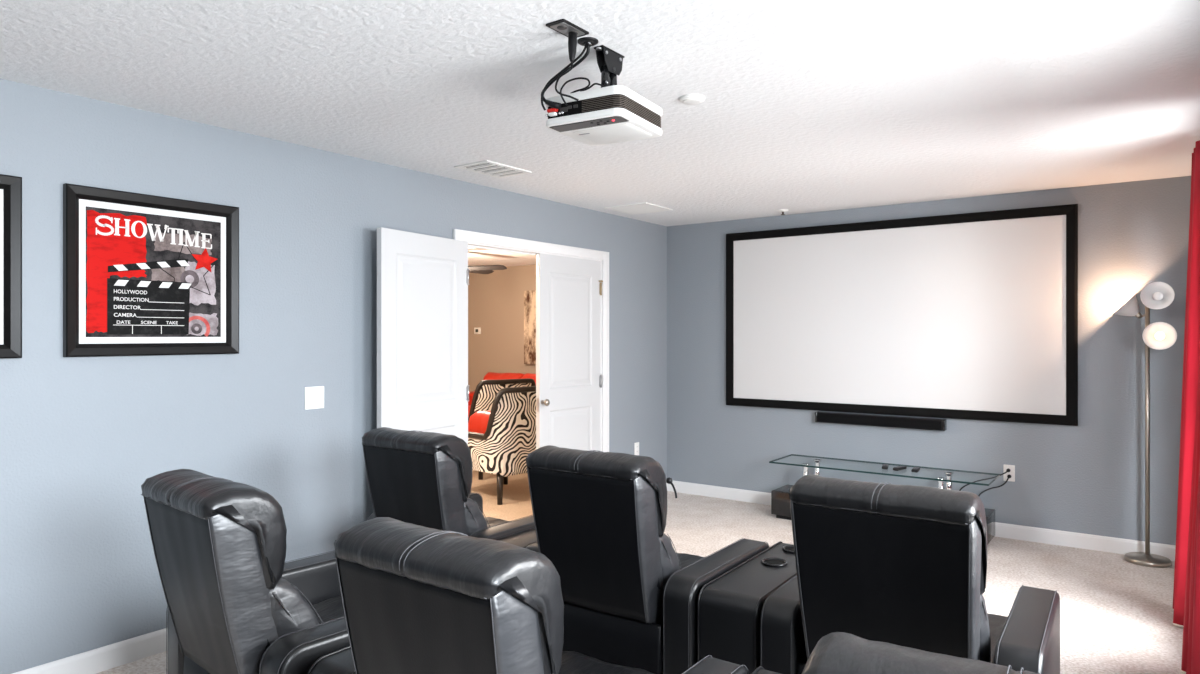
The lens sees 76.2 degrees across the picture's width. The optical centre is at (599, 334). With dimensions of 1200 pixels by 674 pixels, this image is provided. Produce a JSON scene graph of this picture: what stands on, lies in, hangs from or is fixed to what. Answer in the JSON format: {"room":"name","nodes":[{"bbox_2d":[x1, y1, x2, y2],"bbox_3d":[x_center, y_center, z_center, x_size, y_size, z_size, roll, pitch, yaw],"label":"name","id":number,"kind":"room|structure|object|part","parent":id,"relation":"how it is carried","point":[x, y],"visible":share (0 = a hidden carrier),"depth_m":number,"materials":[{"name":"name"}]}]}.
{"room":"home theater","nodes":[
{"label":"home theater","id":0,"kind":"room"},
{"bbox_2d":[0,78,666,673],"bbox_3d":[-2.039,0.167,3.513,0.120,2.540,9.120,0,0,36],"label":"wall","id":1,"kind":"structure","parent":0,"point":[80,437],"depth_m":3.68,"materials":[{"name":"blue paint"}]},
{"bbox_2d":[0,174,21,357],"bbox_3d":[-2.510,-0.267,2.733,0.034,0.715,0.735,0,0,36],"label":"framed picture","id":2,"kind":"object","parent":1,"relation":"attached to","point":[10,186],"visible":1,"depth_m":3.00,"materials":[{"name":"black wood"}]},
{"bbox_2d":[12,628,167,673],"bbox_3d":[-2.772,1.387,2.389,0.014,0.100,6.200,0,0,36],"label":"baseboard","id":3,"kind":"structure","parent":1,"relation":"attached to","point":[94,661],"depth_m":3.29,"materials":[{"name":"white"}]},
{"bbox_2d":[63,183,238,356],"bbox_3d":[-1.990,-0.267,3.449,0.034,0.715,0.735,0,0,36],"label":"framed poster","id":4,"kind":"object","parent":1,"relation":"attached to","point":[144,274],"visible":1,"depth_m":3.41,"materials":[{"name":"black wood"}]},
{"bbox_2d":[86,206,220,336],"bbox_3d":[-1.997,-0.267,3.454,0.002,0.551,0.575,0,0,36],"label":"print","id":5,"kind":"object","parent":4,"relation":"attached to","point":[150,273],"depth_m":3.43,"materials":[{"name":"multicoloured"}]},
{"bbox_2d":[305,386,323,409],"bbox_3d":[-1.529,0.337,4.103,0.012,0.120,0.116,0,0,36],"label":"light switch","id":6,"kind":"object","parent":1,"relation":"attached to","point":[314,396],"visible":1,"depth_m":4.10,"materials":[{"name":"white plastic"}]},
{"bbox_2d":[377,227,468,444],"bbox_3d":[-1.044,0.412,4.608,0.044,2.025,0.769,0,0,29],"label":"door","id":7,"kind":"structure","parent":1,"relation":"in","point":[423,280],"depth_m":4.56,"materials":[{"name":"white paint"}]},
{"bbox_2d":[453,229,608,451],"bbox_3d":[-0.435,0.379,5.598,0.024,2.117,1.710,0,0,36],"label":"trim","id":8,"kind":"structure","parent":1,"relation":"attached to","point":[462,235],"depth_m":6.14,"materials":[{"name":"white wood"}]},
{"bbox_2d":[536,253,602,451],"bbox_3d":[-0.206,0.412,5.912,0.097,2.025,0.792,0,0,36],"label":"door","id":9,"kind":"structure","parent":1,"relation":"in","point":[568,289],"depth_m":5.89,"materials":[{"name":"white paint"}]},
{"bbox_3d":[-0.460,0.515,5.615,0.020,0.100,0.012,0,0,36],"label":"strike plate","id":10,"kind":"part","parent":9,"relation":"part of","materials":[{"name":"silver metal"}]},
{"bbox_3d":[-0.401,0.495,5.614,0.062,0.052,0.052,0,0,36],"label":"knob","id":11,"kind":"part","parent":9,"relation":"part of","materials":[{"name":"silver metal"}]},
{"bbox_2d":[634,442,638,454],"bbox_3d":[0.322,0.992,6.652,0.010,0.116,0.072,0,0,36],"label":"wall outlet","id":12,"kind":"object","parent":1,"relation":"attached to","point":[636,445],"visible":0.9,"depth_m":6.64,"materials":[{"name":"white plastic"}]},
{"bbox_2d":[468,265,535,390],"bbox_3d":[-0.722,0.217,10.838,6.600,2.440,0.120,0,0,36],"label":"wall","id":13,"kind":"structure","parent":0,"point":[496,298],"depth_m":11.33,"materials":[{"name":"beige paint"}]},
{"bbox_2d":[474,328,480,333],"bbox_3d":[-1.851,-0.063,11.563,0.120,0.100,0.033,0,0,36],"label":"thermostat","id":14,"kind":"object","parent":13,"relation":"attached to","point":[476,330],"visible":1,"depth_m":11.54,"materials":[{"name":"white plastic"}]},
{"bbox_2d":[524,290,535,363],"bbox_3d":[-0.820,-0.108,10.805,0.640,1.050,0.040,0,0,36],"label":"abstract painting","id":15,"kind":"object","parent":13,"relation":"attached to","point":[529,296],"visible":0.36,"depth_m":10.90,"materials":[{"name":"paint"}]},
{"bbox_2d":[468,247,535,266],"bbox_3d":[-2.569,-1.053,8.397,6.480,0.100,6.800,0,0,36],"label":"ceiling","id":16,"kind":"structure","parent":0,"point":[476,256],"depth_m":10.03,"materials":[{"name":"white paint"}]},
{"bbox_2d":[468,265,506,273],"bbox_3d":[-1.707,-0.793,9.066,1.285,0.420,1.244,0,0,36],"label":"ceiling fan","id":17,"kind":"object","parent":16,"relation":"hanging from","point":[485,269],"visible":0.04,"depth_m":8.93,"materials":[{"name":"black wood"}]},
{"bbox_3d":[-1.528,-0.783,9.339,0.142,0.047,0.590,0,0,36],"label":"blade","id":18,"kind":"part","parent":17,"relation":"part of","materials":[{"name":"black wood"}]},
{"bbox_3d":[-1.368,-0.783,8.930,0.590,0.047,0.142,0,0,18],"label":"blade","id":19,"kind":"part","parent":17,"relation":"part of","materials":[{"name":"black wood"}]},
{"bbox_2d":[0,0,1199,225],"bbox_3d":[-0.408,-1.053,2.253,4.000,0.100,9.000,0,0,36],"label":"ceiling","id":20,"kind":"structure","parent":0,"point":[808,106],"depth_m":3.02,"materials":[{"name":"white paint"}]},
{"bbox_2d":[454,160,531,177],"bbox_3d":[-0.643,-0.998,4.618,0.270,0.010,0.390,0,0,36],"label":"ceiling vent","id":21,"kind":"object","parent":20,"relation":"in","point":[486,167],"visible":1,"depth_m":4.60,"materials":[{"name":"white plastic"}]},
{"bbox_2d":[546,19,588,37],"bbox_3d":[-0.106,-0.999,2.502,0.076,0.008,0.140,0,0,36],"label":"outlet","id":22,"kind":"object","parent":20,"relation":"attached to","point":[562,26],"visible":0.84,"depth_m":2.48,"materials":[{"name":"black plastic"}]},
{"bbox_2d":[557,26,566,29],"bbox_3d":[-0.123,-0.996,2.478,0.032,0.002,0.032,0,0,36],"label":"socket","id":23,"kind":"object","parent":22,"relation":"attached to","point":[558,27],"depth_m":2.48,"materials":[{"name":"grey"}]},
{"bbox_2d":[555,32,578,100],"bbox_3d":[-0.116,-0.903,2.581,0.083,0.186,0.148,0,0,1],"label":"power cable","id":24,"kind":"object","parent":22,"relation":"hanging from","point":[572,36],"visible":1,"depth_m":2.51,"materials":[{"name":"black plastic"}]},
{"bbox_3d":[-0.122,-0.860,2.589,0.082,0.101,0.139,0,0,7],"label":"cord","id":25,"kind":"part","parent":24,"relation":"part of","materials":[{"name":"black plastic"}]},
{"bbox_2d":[577,37,597,46],"bbox_3d":[-0.041,-0.994,2.610,0.072,0.018,0.072,0,0,36],"label":"cable grommet","id":26,"kind":"object","parent":20,"relation":"attached to","point":[583,41],"visible":0.96,"depth_m":2.59,"materials":[{"name":"black plastic"}]},
{"bbox_2d":[541,45,586,110],"bbox_3d":[-0.127,-0.899,2.674,0.207,0.196,0.016,0,0,37],"label":"cable","id":27,"kind":"object","parent":26,"relation":"hanging from","point":[585,47],"visible":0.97,"depth_m":2.69,"materials":[{"name":"black plastic"}]},
{"bbox_2d":[541,45,589,108],"bbox_3d":[-0.122,-0.897,2.683,0.229,0.198,0.029,0,0,38],"label":"cable","id":28,"kind":"object","parent":26,"relation":"hanging from","point":[552,104],"visible":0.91,"depth_m":2.70,"materials":[{"name":"black plastic"}]},
{"bbox_2d":[594,45,624,87],"bbox_3d":[0.032,-0.929,2.708,0.044,0.148,0.140,0,0,36],"label":"mount","id":29,"kind":"object","parent":20,"relation":"attached to","point":[609,62],"visible":0.92,"depth_m":2.69,"materials":[{"name":"black metal"}]},
{"bbox_2d":[545,85,661,145],"bbox_3d":[0.022,-0.800,2.834,0.325,0.108,0.390,0,0,30],"label":"projector","id":30,"kind":"object","parent":29,"relation":"hanging from","point":[615,113],"visible":1,"depth_m":2.72,"materials":[{"name":"white plastic"},{"name":"taupe plastic"},{"name":"black plastic"}]},
{"bbox_2d":[556,104,577,112],"bbox_3d":[-0.127,-0.801,2.717,0.111,0.018,0.007,0,0,30],"label":"socket","id":31,"kind":"object","parent":30,"relation":"attached to","point":[570,108],"depth_m":2.71,"materials":[{"name":"grey plastic"}]},
{"bbox_2d":[560,77,589,105],"bbox_3d":[-0.088,-0.852,2.682,0.117,0.103,0.061,0,0,36],"label":"cable","id":32,"kind":"object","parent":30,"relation":"on","point":[584,78],"visible":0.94,"depth_m":2.68,"materials":[{"name":"black plastic"}]},
{"bbox_3d":[-0.041,-0.751,2.723,0.287,0.005,0.070,0,0,30],"label":"control panel","id":33,"kind":"part","parent":30,"relation":"part of","materials":[{"name":"grey plastic"}]},
{"bbox_2d":[580,83,605,91],"bbox_3d":[-0.026,-0.869,2.683,0.098,0.022,0.022,0,0,20],"label":"cable","id":34,"kind":"object","parent":30,"relation":"attached to","point":[593,84],"visible":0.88,"depth_m":2.67,"materials":[{"name":"black plastic"}]},
{"bbox_3d":[0.033,-0.900,2.708,0.044,0.090,0.078,0,0,36],"label":"stem","id":35,"kind":"part","parent":29,"relation":"part of","materials":[{"name":"black metal"}]},
{"bbox_3d":[0.033,-1.000,2.709,0.040,0.006,0.136,0,0,36],"label":"ceiling plate","id":36,"kind":"part","parent":29,"relation":"part of","materials":[{"name":"black plastic"}]},
{"bbox_2d":[604,202,672,214],"bbox_3d":[0.306,-0.998,6.061,0.390,0.010,0.400,0,0,36],"label":"ceiling vent","id":37,"kind":"object","parent":20,"relation":"in","point":[638,208],"visible":1,"depth_m":6.02,"materials":[{"name":"white plastic"}]},
{"bbox_2d":[679,94,704,104],"bbox_3d":[0.389,-0.994,3.238,0.110,0.018,0.110,0,0,36],"label":"ceiling disc","id":38,"kind":"object","parent":20,"relation":"attached to","point":[689,99],"visible":1,"depth_m":3.21,"materials":[{"name":"white plastic"}]},
{"bbox_2d":[777,209,788,214],"bbox_3d":[1.468,-0.984,6.139,0.090,0.039,0.090,0,0,36],"label":"sprinkler","id":39,"kind":"object","parent":20,"relation":"attached to","point":[779,210],"visible":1,"depth_m":6.12,"materials":[{"name":"white plastic"}]},
{"bbox_2d":[96,470,1182,673],"bbox_3d":[-2.265,1.487,5.210,10.720,0.100,11.600,0,0,36],"label":"floor","id":40,"kind":"structure","parent":0,"point":[1116,614],"depth_m":4.48,"materials":[{"name":"beige carpet"}]},
{"bbox_2d":[141,469,349,673],"bbox_3d":[-0.926,0.927,2.505,0.776,1.020,0.903,0,0,41],"label":"recliner","id":41,"kind":"object","parent":40,"relation":"on","point":[235,605],"visible":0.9,"depth_m":2.14,"materials":[{"name":"black leather"}]},
{"bbox_3d":[-1.305,0.751,2.422,0.034,0.572,0.253,0,0,41],"label":"panel","id":42,"kind":"part","parent":41,"relation":"part of","materials":[{"name":"black leather"}]},
{"bbox_3d":[-0.956,0.751,2.118,0.034,0.572,0.253,0,0,41],"label":"panel","id":43,"kind":"part","parent":41,"relation":"part of","materials":[{"name":"black leather"}]},
{"bbox_3d":[-1.162,1.117,2.736,0.116,0.560,0.680,0,0,41],"label":"armrest","id":44,"kind":"part","parent":41,"relation":"part of","materials":[{"name":"black leather"}]},
{"bbox_2d":[269,579,319,638],"bbox_3d":[-1.046,0.847,2.366,0.494,0.301,0.222,0,0,41],"label":"lumbar cushion","id":45,"kind":"object","parent":41,"relation":"on","point":[289,611],"depth_m":2.18,"materials":[{"name":"black leather"}]},
{"bbox_3d":[-0.664,1.117,2.303,0.116,0.560,0.680,0,0,41],"label":"armrest","id":46,"kind":"part","parent":41,"relation":"part of","materials":[{"name":"black leather"}]},
{"bbox_2d":[311,596,344,624],"bbox_3d":[-0.831,1.060,2.614,0.546,0.205,0.614,0,0,41],"label":"seat cushion","id":47,"kind":"object","parent":41,"relation":"on","point":[329,608],"depth_m":2.71,"materials":[{"name":"black leather"}]},
{"bbox_2d":[308,646,355,673],"bbox_3d":[-0.481,1.127,2.257,0.150,0.561,0.769,0,0,36],"label":"console","id":48,"kind":"object","parent":40,"relation":"on","point":[340,661],"visible":0.13,"depth_m":2.00,"materials":[{"name":"black leather"}]},
{"bbox_2d":[362,427,534,539],"bbox_3d":[-0.610,0.927,3.625,0.776,1.020,0.903,0,0,36],"label":"recliner","id":49,"kind":"object","parent":40,"relation":"on","point":[420,478],"visible":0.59,"depth_m":3.26,"materials":[{"name":"black leather"}]},
{"bbox_3d":[-0.981,0.751,3.509,0.034,0.572,0.253,0,0,36],"label":"panel","id":50,"kind":"part","parent":49,"relation":"part of","materials":[{"name":"black leather"}]},
{"bbox_3d":[-0.866,1.117,3.835,0.116,0.560,0.680,0,0,36],"label":"armrest","id":51,"kind":"part","parent":49,"relation":"part of","materials":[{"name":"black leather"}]},
{"bbox_3d":[-0.607,0.751,3.236,0.034,0.572,0.253,0,0,36],"label":"panel","id":52,"kind":"part","parent":49,"relation":"part of","materials":[{"name":"black leather"}]},
{"bbox_2d":[464,498,487,535],"bbox_3d":[-0.719,0.847,3.476,0.494,0.301,0.222,0,0,36],"label":"lumbar cushion","id":53,"kind":"object","parent":49,"relation":"on","point":[474,520],"depth_m":3.30,"materials":[{"name":"black leather"}]},
{"bbox_2d":[485,517,511,527],"bbox_3d":[-0.525,1.060,3.742,0.546,0.205,0.614,0,0,36],"label":"seat cushion","id":54,"kind":"object","parent":49,"relation":"on","point":[492,521],"depth_m":3.96,"materials":[{"name":"black leather"}]},
{"bbox_3d":[-0.332,1.117,3.447,0.116,0.560,0.680,0,0,36],"label":"armrest","id":55,"kind":"part","parent":49,"relation":"part of","materials":[{"name":"black leather"}]},
{"bbox_2d":[468,386,535,504],"bbox_3d":[-0.881,0.942,6.898,0.834,0.995,0.788,0,0,44],"label":"accent chair","id":56,"kind":"object","parent":40,"relation":"on","point":[509,436],"visible":0.52,"depth_m":6.50,"materials":[{"name":"fabric"}]},
{"bbox_2d":[468,410,490,433],"bbox_3d":[-0.951,0.856,6.982,0.504,0.317,0.345,0,0,44],"label":"cushion","id":57,"kind":"object","parent":56,"relation":"on","point":[478,422],"visible":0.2,"depth_m":6.93,"materials":[{"name":"red fabric"}]},
{"bbox_3d":[-0.850,1.299,6.501,0.069,0.279,0.067,0,0,44],"label":"leg","id":58,"kind":"part","parent":56,"relation":"part of","materials":[{"name":"black wood"}]},
{"bbox_3d":[-0.911,1.299,7.349,0.057,0.280,0.077,0,0,-19],"label":"leg","id":59,"kind":"part","parent":56,"relation":"part of","materials":[{"name":"black wood"}]},
{"bbox_2d":[485,460,526,475],"bbox_3d":[-0.904,1.107,6.920,0.770,0.180,0.574,0,0,44],"label":"seat cushion","id":60,"kind":"object","parent":56,"relation":"on","point":[503,467],"depth_m":6.50,"materials":[{"name":"fabric"}]},
{"bbox_2d":[468,378,535,479],"bbox_3d":[-1.131,0.942,8.018,0.788,0.995,0.834,0,0,-34],"label":"accent chair","id":61,"kind":"object","parent":40,"relation":"on","point":[485,392],"visible":0.16,"depth_m":7.59,"materials":[{"name":"multicoloured fabric"}]},
{"bbox_3d":[-1.184,1.299,7.622,0.067,0.279,0.069,0,0,-34],"label":"leg","id":62,"kind":"part","parent":61,"relation":"part of","materials":[{"name":"black wood"}]},
{"bbox_2d":[468,372,535,416],"bbox_3d":[-0.937,0.977,9.946,2.560,0.921,0.976,0,0,36],"label":"sofa","id":63,"kind":"object","parent":40,"relation":"on","point":[490,375],"visible":0.08,"depth_m":10.51,"materials":[{"name":"red fabric"}]},
{"bbox_3d":[-1.862,1.077,10.664,0.220,0.560,0.900,0,0,36],"label":"armrest","id":64,"kind":"part","parent":63,"relation":"part of","materials":[{"name":"red fabric"}]},
{"bbox_2d":[483,372,524,379],"bbox_3d":[-1.317,0.798,10.614,0.704,0.556,0.334,0,0,36],"label":"cushion","id":65,"kind":"object","parent":63,"relation":"on","point":[490,375],"depth_m":10.54,"materials":[{"name":"red fabric"}]},
{"bbox_2d":[521,373,535,383],"bbox_3d":[-0.750,0.795,10.203,0.704,0.556,0.333,0,0,36],"label":"cushion","id":66,"kind":"object","parent":63,"relation":"on","point":[523,376],"depth_m":10.27,"materials":[{"name":"red fabric"}]},
{"bbox_2d":[494,527,536,547],"bbox_3d":[-0.183,1.127,3.388,0.182,0.561,0.769,0,0,36],"label":"console","id":67,"kind":"object","parent":40,"relation":"on","point":[524,538],"visible":0.02,"depth_m":3.21,"materials":[{"name":"black leather"}]},
{"bbox_2d":[333,517,748,673],"bbox_3d":[-0.135,0.927,1.901,0.776,1.020,0.903,0,0,36],"label":"recliner","id":68,"kind":"object","parent":40,"relation":"on","point":[417,599],"visible":1,"depth_m":1.53,"materials":[{"name":"black leather"}]},
{"bbox_3d":[-0.505,0.751,1.785,0.034,0.572,0.253,0,0,36],"label":"panel","id":69,"kind":"part","parent":68,"relation":"part of","materials":[{"name":"black leather"}]},
{"bbox_3d":[-0.131,0.751,1.513,0.034,0.572,0.253,0,0,36],"label":"panel","id":70,"kind":"part","parent":68,"relation":"part of","materials":[{"name":"black leather"}]},
{"bbox_2d":[559,651,653,673],"bbox_3d":[-0.050,1.060,2.018,0.546,0.205,0.614,0,0,36],"label":"seat cushion","id":71,"kind":"object","parent":68,"relation":"on","point":[572,662],"depth_m":2.22,"materials":[{"name":"black leather"}]},
{"bbox_3d":[0.144,1.117,1.723,0.116,0.560,0.680,0,0,36],"label":"armrest","id":72,"kind":"part","parent":68,"relation":"part of","materials":[{"name":"black leather"}]},
{"bbox_2d":[525,445,768,673],"bbox_3d":[0.176,0.927,3.054,0.776,1.020,0.903,0,0,35],"label":"recliner","id":73,"kind":"object","parent":40,"relation":"on","point":[630,599],"visible":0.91,"depth_m":2.70,"materials":[{"name":"black leather"}]},
{"bbox_3d":[-0.082,1.117,3.261,0.116,0.560,0.680,0,0,35],"label":"armrest","id":74,"kind":"part","parent":73,"relation":"part of","materials":[{"name":"black leather"}]},
{"bbox_3d":[-0.194,0.751,2.933,0.034,0.572,0.253,0,0,35],"label":"panel","id":75,"kind":"part","parent":73,"relation":"part of","materials":[{"name":"black leather"}]},
{"bbox_3d":[0.184,0.751,2.665,0.034,0.572,0.253,0,0,35],"label":"panel","id":76,"kind":"part","parent":73,"relation":"part of","materials":[{"name":"black leather"}]},
{"bbox_2d":[659,534,679,588],"bbox_3d":[0.069,0.847,2.904,0.494,0.301,0.222,0,0,35],"label":"lumbar cushion","id":77,"kind":"object","parent":73,"relation":"on","point":[668,559],"depth_m":2.73,"materials":[{"name":"black leather"}]},
{"bbox_2d":[660,553,705,643],"bbox_3d":[0.260,1.060,3.172,0.546,0.205,0.614,0,0,35],"label":"armrest","id":78,"kind":"object","parent":73,"relation":"on","point":[685,560],"depth_m":3.27,"materials":[{"name":"black leather"}]},
{"bbox_3d":[0.456,1.117,2.878,0.116,0.560,0.680,0,0,35],"label":"armrest","id":79,"kind":"part","parent":73,"relation":"part of","materials":[{"name":"black leather"}]},
{"bbox_2d":[697,541,796,673],"bbox_3d":[0.633,1.127,2.820,0.218,0.561,0.769,0,0,35],"label":"console","id":80,"kind":"object","parent":40,"relation":"on","point":[729,606],"visible":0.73,"depth_m":2.54,"materials":[{"name":"black leather"}]},
{"bbox_2d":[751,666,780,673],"bbox_3d":[0.296,1.127,1.630,0.190,0.561,0.769,0,0,33],"label":"console","id":81,"kind":"object","parent":40,"relation":"on","point":[760,670],"visible":1,"depth_m":1.94,"materials":[{"name":"black leather"}]},
{"bbox_2d":[769,454,999,544],"bbox_3d":[2.051,1.208,5.665,1.568,0.458,0.455,0,0,36],"label":"table","id":82,"kind":"object","parent":40,"relation":"on","point":[780,499],"visible":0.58,"depth_m":5.80,"materials":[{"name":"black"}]},
{"bbox_3d":[1.579,1.101,5.872,0.064,0.222,0.064,0,0,36],"label":"post","id":83,"kind":"part","parent":82,"relation":"part of","materials":[{"name":"silver metal"}]},
{"bbox_3d":[1.725,1.101,6.074,0.064,0.222,0.064,0,0,36],"label":"post","id":84,"kind":"part","parent":82,"relation":"part of","materials":[{"name":"silver metal"}]},
{"bbox_2d":[882,464,888,469],"bbox_3d":[2.097,0.967,5.625,0.042,0.024,0.130,0,0,24],"label":"remote control","id":85,"kind":"object","parent":82,"relation":"on","point":[884,466],"visible":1,"depth_m":5.57,"materials":[{"name":"black plastic"}]},
{"bbox_2d":[893,466,906,470],"bbox_3d":[2.176,0.967,5.555,0.130,0.024,0.042,0,0,-40],"label":"remote control","id":86,"kind":"object","parent":82,"relation":"on","point":[897,468],"visible":1,"depth_m":5.53,"materials":[{"name":"black plastic"}]},
{"bbox_2d":[911,467,919,472],"bbox_3d":[2.270,0.967,5.500,0.042,0.024,0.130,0,0,31],"label":"remote control","id":87,"kind":"object","parent":82,"relation":"on","point":[915,469],"visible":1,"depth_m":5.46,"materials":[{"name":"black plastic"}]},
{"bbox_3d":[2.363,1.101,5.302,0.064,0.222,0.064,0,0,36],"label":"post","id":88,"kind":"part","parent":82,"relation":"part of","materials":[{"name":"silver metal"}]},
{"bbox_3d":[2.510,1.101,5.504,0.064,0.222,0.064,0,0,36],"label":"post","id":89,"kind":"part","parent":82,"relation":"part of","materials":[{"name":"silver metal"}]},
{"bbox_2d":[760,474,1059,673],"bbox_3d":[1.000,0.927,2.454,0.776,1.020,0.903,0,0,34],"label":"recliner","id":90,"kind":"object","parent":40,"relation":"on","point":[902,565],"visible":0.9,"depth_m":2.12,"materials":[{"name":"black leather"}]},
{"bbox_3d":[0.739,1.117,2.657,0.116,0.560,0.680,0,0,34],"label":"armrest","id":91,"kind":"part","parent":90,"relation":"part of","materials":[{"name":"black leather"}]},
{"bbox_3d":[0.633,0.751,2.328,0.034,0.572,0.253,0,0,34],"label":"panel","id":92,"kind":"part","parent":90,"relation":"part of","materials":[{"name":"black leather"}]},
{"bbox_3d":[1.015,0.751,2.066,0.034,0.572,0.253,0,0,34],"label":"panel","id":93,"kind":"part","parent":90,"relation":"part of","materials":[{"name":"black leather"}]},
{"bbox_2d":[980,595,990,662],"bbox_3d":[0.896,0.847,2.303,0.494,0.301,0.222,0,0,34],"label":"lumbar cushion","id":94,"kind":"object","parent":90,"relation":"on","point":[985,641],"depth_m":2.13,"materials":[{"name":"black leather"}]},
{"bbox_2d":[987,613,1006,662],"bbox_3d":[1.082,1.060,2.574,0.546,0.205,0.614,0,0,34],"label":"seat cushion","id":95,"kind":"object","parent":90,"relation":"on","point":[996,623],"depth_m":2.52,"materials":[{"name":"black leather"}]},
{"bbox_3d":[1.284,1.117,2.284,0.116,0.560,0.680,0,0,34],"label":"armrest","id":96,"kind":"part","parent":90,"relation":"part of","materials":[{"name":"black leather"}]},
{"bbox_2d":[802,632,1038,673],"bbox_3d":[0.691,0.927,1.244,0.776,1.020,0.903,0,0,31],"label":"recliner","id":97,"kind":"object","parent":40,"relation":"on","point":[835,652],"visible":1,"depth_m":1.00,"materials":[{"name":"black leather"}]},
{"bbox_2d":[1114,282,1176,567],"bbox_3d":[3.441,0.554,4.837,0.328,1.765,0.272,0,0,36],"label":"floor lamp","id":98,"kind":"object","parent":40,"relation":"on","point":[1155,295],"visible":1,"depth_m":4.78,"materials":[{"name":"silver metal"}]},
{"bbox_3d":[3.362,-0.189,4.906,0.151,0.141,0.146,0,0,-15],"label":"lamp shade","id":99,"kind":"part","parent":98,"relation":"part of","materials":[{"name":"white glass"}]},
{"bbox_3d":[3.446,-0.242,4.731,0.172,0.172,0.107,0,0,36],"label":"lamp shade","id":100,"kind":"part","parent":98,"relation":"part of","materials":[{"name":"white glass"}]},
{"bbox_3d":[3.447,-0.239,4.727,0.054,0.054,0.061,0,0,36],"label":"bulb","id":101,"kind":"part","parent":98,"relation":"part of","materials":[{"name":"white glass"}]},
{"bbox_3d":[3.457,0.005,4.726,0.173,0.173,0.097,0,0,36],"label":"lamp shade","id":102,"kind":"part","parent":98,"relation":"part of","materials":[{"name":"white glass"}]},
{"bbox_3d":[3.454,0.006,4.721,0.054,0.054,0.060,0,0,36],"label":"bulb","id":103,"kind":"part","parent":98,"relation":"part of","materials":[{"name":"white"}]},
{"bbox_2d":[667,176,1190,544],"bbox_3d":[2.272,0.167,5.942,4.000,2.540,0.120,0,0,36],"label":"wall","id":104,"kind":"structure","parent":0,"point":[1088,477],"depth_m":5.35,"materials":[{"name":"grey paint"}]},
{"bbox_2d":[815,411,946,430],"bbox_3d":[2.148,0.662,5.910,0.976,0.082,0.079,0,0,36],"label":"bar","id":105,"kind":"object","parent":104,"relation":"attached to","point":[825,417],"visible":1,"depth_m":5.85,"materials":[{"name":"black plastic"}]},
{"bbox_2d":[726,204,1077,425],"bbox_3d":[2.162,-0.136,5.918,2.608,1.493,0.038,0,0,36],"label":"projection screen","id":106,"kind":"object","parent":104,"relation":"attached to","point":[971,316],"visible":1,"depth_m":5.78,"materials":[{"name":"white fabric"}]},
{"bbox_2d":[668,481,1175,560],"bbox_3d":[2.233,1.387,5.888,3.972,0.100,0.014,0,0,36],"label":"baseboard","id":107,"kind":"structure","parent":104,"relation":"attached to","point":[1011,531],"depth_m":5.29,"materials":[{"name":"white"}]},
{"bbox_2d":[959,468,1010,490],"bbox_3d":[2.728,1.076,5.476,0.371,0.266,0.047,0,0,30],"label":"cable","id":108,"kind":"object","parent":104,"relation":"attached to","point":[1008,469],"visible":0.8,"depth_m":5.44,"materials":[{"name":"black plastic"}]},
{"bbox_2d":[978,474,1010,495],"bbox_3d":[2.787,1.097,5.431,0.239,0.224,0.046,0,0,25],"label":"cable","id":109,"kind":"object","parent":104,"relation":"attached to","point":[1009,475],"visible":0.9,"depth_m":5.40,"materials":[{"name":"black plastic"}]},
{"bbox_2d":[1003,464,1014,481],"bbox_3d":[2.894,0.977,5.411,0.072,0.116,0.010,0,0,36],"label":"wall outlet","id":110,"kind":"object","parent":104,"relation":"attached to","point":[1011,467],"visible":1,"depth_m":5.41,"materials":[{"name":"white plastic"}]},
{"bbox_3d":[1.294,0.167,1.091,0.120,2.540,9.120,0,0,36],"label":"wall","id":111,"kind":"structure","parent":0,"visible":0},
{"bbox_3d":[2.775,-0.975,3.377,0.171,0.032,1.991,0,0,36],"label":"curtain rod","id":112,"kind":"object","parent":111,"relation":"attached to","visible":0},
{"bbox_2d":[1172,140,1199,626],"bbox_3d":[3.033,0.235,3.942,0.138,2.386,0.627,0,0,36],"label":"curtain","id":113,"kind":"object","parent":112,"relation":"hanging from","point":[1191,354],"visible":0.72,"depth_m":3.76,"materials":[{"name":"red fabric"}]},
{"bbox_2d":[1180,356,1199,673],"bbox_3d":[2.356,0.235,2.976,0.154,2.386,0.748,0,0,36],"label":"curtain","id":114,"kind":"object","parent":112,"relation":"hanging from","point":[1190,664],"visible":1,"depth_m":3.08,"materials":[{"name":"red fabric"}]}
]}

